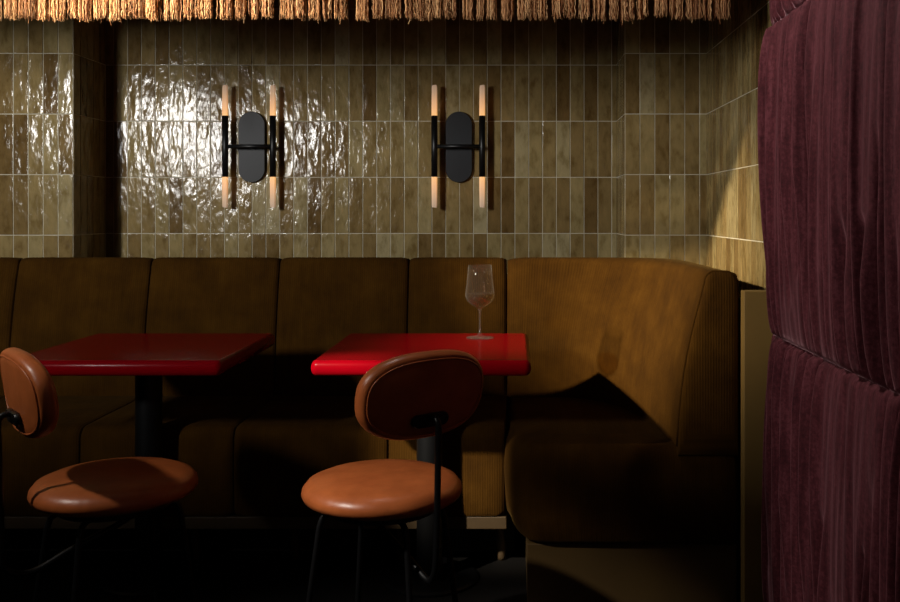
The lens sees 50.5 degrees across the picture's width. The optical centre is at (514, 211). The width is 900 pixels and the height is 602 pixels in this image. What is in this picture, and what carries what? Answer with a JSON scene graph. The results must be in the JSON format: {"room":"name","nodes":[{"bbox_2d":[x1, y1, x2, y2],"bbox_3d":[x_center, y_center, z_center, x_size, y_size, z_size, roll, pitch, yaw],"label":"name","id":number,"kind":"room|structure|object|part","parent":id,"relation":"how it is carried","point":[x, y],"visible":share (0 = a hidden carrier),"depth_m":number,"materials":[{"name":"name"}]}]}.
{"room":"restaurant","nodes":[
{"label":"restaurant","id":0,"kind":"room"},
{"bbox_2d":[0,0,706,406],"bbox_3d":[-1.081,-0.395,4.373,4.038,3.370,0.454,0,0,0],"label":"wall","id":1,"kind":"structure","parent":0,"point":[111,134],"depth_m":4.48,"materials":[{"name":"tile"}]},
{"bbox_2d":[222,85,275,207],"bbox_3d":[-1.236,-0.305,4.438,0.251,0.571,0.076,0,0,0],"label":"wall lamp","id":2,"kind":"object","parent":1,"relation":"attached to","point":[251,145],"visible":1,"depth_m":4.46,"materials":[{"name":"black metal"}]},
{"bbox_2d":[431,85,484,207],"bbox_3d":[-0.264,-0.305,4.438,0.251,0.571,0.076,0,0,0],"label":"wall lamp","id":3,"kind":"object","parent":1,"relation":"attached to","point":[458,145],"visible":1,"depth_m":4.41,"materials":[{"name":"black metal"}]},
{"bbox_2d":[0,527,740,601],"bbox_3d":[-1.831,1.330,1.600,5.538,0.080,6.000,0,0,0],"label":"floor","id":4,"kind":"structure","parent":0,"point":[228,576],"depth_m":3.37,"materials":[{"name":"black"}]},
{"bbox_2d":[0,347,198,601],"bbox_3d":[-1.142,0.825,2.620,0.527,0.931,0.439,0,0,-40],"label":"dining chair","id":5,"kind":"object","parent":4,"relation":"on","point":[121,490],"visible":1,"depth_m":2.49,"materials":[{"name":"brown leather"}]},
{"bbox_3d":[-1.287,0.472,2.498,0.062,0.230,0.388,-12,7,-39],"label":"backrest","id":6,"kind":"part","parent":5,"relation":"part of","materials":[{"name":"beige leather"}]},
{"bbox_3d":[-1.265,1.048,2.574,0.139,0.483,0.016,0,0,-25],"label":"leg","id":7,"kind":"part","parent":5,"relation":"part of","materials":[{"name":"black metal"}]},
{"bbox_3d":[-1.188,0.738,2.581,0.407,0.442,0.017,0,0,-40],"label":"stem","id":8,"kind":"part","parent":5,"relation":"part of","materials":[{"name":"black metal"}]},
{"bbox_3d":[-1.135,1.048,2.478,0.016,0.483,0.139,0,0,8],"label":"leg","id":9,"kind":"part","parent":5,"relation":"part of","materials":[{"name":"black metal"}]},
{"bbox_3d":[-1.112,0.758,2.645,0.439,0.076,0.439,0,0,-40],"label":"seat","id":10,"kind":"part","parent":5,"relation":"part of","materials":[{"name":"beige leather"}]},
{"bbox_3d":[-1.112,0.806,2.645,0.312,0.020,0.312,0,0,-40],"label":"seat frame","id":11,"kind":"part","parent":5,"relation":"part of","materials":[{"name":"black metal"}]},
{"bbox_3d":[-1.083,1.048,2.811,0.016,0.483,0.139,0,0,10],"label":"leg","id":12,"kind":"part","parent":5,"relation":"part of","materials":[{"name":"black metal"}]},
{"bbox_3d":[-0.954,1.048,2.703,0.139,0.483,0.016,0,0,-20],"label":"leg","id":13,"kind":"part","parent":5,"relation":"part of","materials":[{"name":"black metal"}]},
{"bbox_2d":[30,333,274,597],"bbox_3d":[-1.278,0.880,3.345,0.700,0.820,0.700,0,0,0],"label":"bistro table","id":14,"kind":"object","parent":4,"relation":"on","point":[148,357],"visible":0.83,"depth_m":3.27,"materials":[{"name":"red paint"}]},
{"bbox_2d":[0,257,738,601],"bbox_3d":[-1.158,0.740,3.608,3.784,1.101,1.058,0,0,0],"label":"banquette","id":15,"kind":"object","parent":4,"relation":"on","point":[614,460],"visible":0.88,"depth_m":3.52,"materials":[{"name":"brown leather"}]},
{"bbox_3d":[-2.397,0.494,4.042,0.554,0.601,0.186,0,0,0],"label":"backrest panel","id":16,"kind":"part","parent":15,"relation":"part of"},
{"bbox_2d":[0,396,134,515],"bbox_3d":[-1.835,0.925,3.673,0.563,0.329,0.594,0,0,0],"label":"seat cushion","id":17,"kind":"object","parent":15,"relation":"on","point":[26,460],"depth_m":3.38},
{"bbox_3d":[-1.835,0.494,4.042,0.562,0.601,0.186,0,0,0],"label":"backrest panel","id":18,"kind":"part","parent":15,"relation":"part of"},
{"bbox_2d":[80,395,274,515],"bbox_3d":[-1.278,0.925,3.673,0.547,0.329,0.594,0,0,0],"label":"seat cushion","id":19,"kind":"object","parent":15,"relation":"on","point":[201,432],"depth_m":3.39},
{"bbox_3d":[-1.278,0.494,4.042,0.546,0.601,0.186,0,0,0],"label":"backrest panel","id":20,"kind":"part","parent":15,"relation":"part of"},
{"bbox_3d":[-1.540,1.112,3.478,3.020,0.044,0.165,0,0,0],"label":"rail","id":21,"kind":"part","parent":15,"relation":"part of","materials":[{"name":"brown wood"}]},
{"bbox_2d":[234,395,388,515],"bbox_3d":[-0.728,0.925,3.673,0.550,0.329,0.594,0,0,0],"label":"seat cushion","id":22,"kind":"object","parent":15,"relation":"on","point":[283,441],"depth_m":3.38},
{"bbox_3d":[-0.728,0.494,4.042,0.549,0.601,0.186,0,0,0],"label":"backrest panel","id":23,"kind":"part","parent":15,"relation":"part of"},
{"bbox_2d":[389,395,506,515],"bbox_3d":[-0.243,0.925,3.673,0.416,0.329,0.594,0,0,0],"label":"seat cushion","id":24,"kind":"object","parent":15,"relation":"on","point":[474,450],"depth_m":3.38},
{"bbox_3d":[-0.243,0.494,4.042,0.415,0.601,0.186,0,0,0],"label":"backrest panel","id":25,"kind":"part","parent":15,"relation":"part of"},
{"bbox_3d":[0.348,0.494,3.626,0.761,0.601,1.022,0,0,0],"label":"backrest panel","id":26,"kind":"part","parent":15,"relation":"part of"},
{"bbox_2d":[504,397,738,543],"bbox_3d":[0.347,0.926,3.529,0.773,0.327,0.885,0,0,0],"label":"seat cushion","id":27,"kind":"object","parent":15,"relation":"on","point":[578,470],"depth_m":3.09,"materials":[{"name":"brown leather"}]},
{"bbox_2d":[301,350,482,601],"bbox_3d":[-0.352,0.825,2.604,0.439,0.931,0.507,0,0,-40],"label":"dining chair","id":28,"kind":"object","parent":4,"relation":"on","point":[424,394],"visible":1,"depth_m":2.46,"materials":[{"name":"brown leather"}]},
{"bbox_3d":[-0.529,1.048,2.579,0.139,0.483,0.016,0,0,-14],"label":"leg","id":29,"kind":"part","parent":28,"relation":"part of","materials":[{"name":"black metal"}]},
{"bbox_3d":[-0.444,1.048,2.769,0.016,0.483,0.139,0,0,-28],"label":"leg","id":30,"kind":"part","parent":28,"relation":"part of","materials":[{"name":"black metal"}]},
{"bbox_3d":[-0.365,0.758,2.620,0.439,0.076,0.439,0,0,-40],"label":"seat","id":31,"kind":"part","parent":28,"relation":"part of","materials":[{"name":"orange leather"}]},
{"bbox_3d":[-0.365,0.806,2.620,0.312,0.020,0.312,0,0,-40],"label":"seat frame","id":32,"kind":"part","parent":28,"relation":"part of","materials":[{"name":"black metal"}]},
{"bbox_3d":[-0.283,1.048,2.473,0.016,0.483,0.139,0,0,-29],"label":"leg","id":33,"kind":"part","parent":28,"relation":"part of","materials":[{"name":"black metal"}]},
{"bbox_3d":[-0.310,0.738,2.555,0.017,0.442,0.378,0,0,-40],"label":"stem","id":34,"kind":"part","parent":28,"relation":"part of","materials":[{"name":"black metal"}]},
{"bbox_3d":[-0.236,0.472,2.467,0.388,0.230,0.062,0,9,-40],"label":"backrest","id":35,"kind":"part","parent":28,"relation":"part of","materials":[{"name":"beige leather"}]},
{"bbox_3d":[-0.201,1.048,2.661,0.139,0.483,0.016,0,0,-14],"label":"leg","id":36,"kind":"part","parent":28,"relation":"part of","materials":[{"name":"black metal"}]},
{"bbox_2d":[311,333,530,597],"bbox_3d":[-0.298,0.880,3.345,0.700,0.820,0.700,0,0,0],"label":"bistro table","id":37,"kind":"object","parent":4,"relation":"on","point":[501,354],"visible":0.63,"depth_m":3.27,"materials":[{"name":"red paint"}]},
{"bbox_2d":[741,290,772,601],"bbox_3d":[0.786,0.772,3.070,0.102,1.036,0.050,0,0,0],"label":"partition panel","id":38,"kind":"object","parent":4,"relation":"on","point":[756,335],"visible":0.56,"depth_m":3.04,"materials":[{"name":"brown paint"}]},
{"bbox_2d":[706,0,771,558],"bbox_3d":[0.886,-0.395,1.425,0.104,3.370,5.450,0,0,0],"label":"wall","id":39,"kind":"structure","parent":0,"point":[734,238],"depth_m":3.58,"materials":[{"name":"tile"}]},
{"bbox_2d":[757,0,899,601],"bbox_3d":[0.791,-0.395,2.067,0.092,3.366,1.835,0,0,0],"label":"curtain","id":40,"kind":"object","parent":39,"relation":"attached to","point":[828,107],"visible":1,"depth_m":2.33,"materials":[{"name":"fabric"}]},
{"bbox_3d":[0.794,-1.329,2.067,0.083,1.497,1.835,0,0,0],"label":"velvet panel","id":41,"kind":"part","parent":40,"relation":"part of","materials":[{"name":"purple fabric"}]},
{"bbox_3d":[0.791,-0.099,2.067,0.091,0.964,1.835,0,0,0],"label":"velvet panel","id":42,"kind":"part","parent":40,"relation":"part of","materials":[{"name":"purple fabric"}]},
{"bbox_3d":[0.791,0.836,2.067,0.090,0.905,1.835,0,0,0],"label":"velvet panel","id":43,"kind":"part","parent":40,"relation":"part of","materials":[{"name":"purple fabric"}]},
{"bbox_3d":[-1.831,-2.120,1.600,5.538,0.080,6.000,0,0,0],"label":"ceiling","id":44,"kind":"structure","parent":0,"visible":0},
{"bbox_2d":[0,0,730,23],"bbox_3d":[-0.882,-1.333,3.030,3.435,1.490,0.091,0,0,0],"label":"fringe","id":45,"kind":"object","parent":44,"relation":"hanging from","point":[507,6],"visible":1,"depth_m":3.00,"materials":[{"name":"fabric"}]}
]}

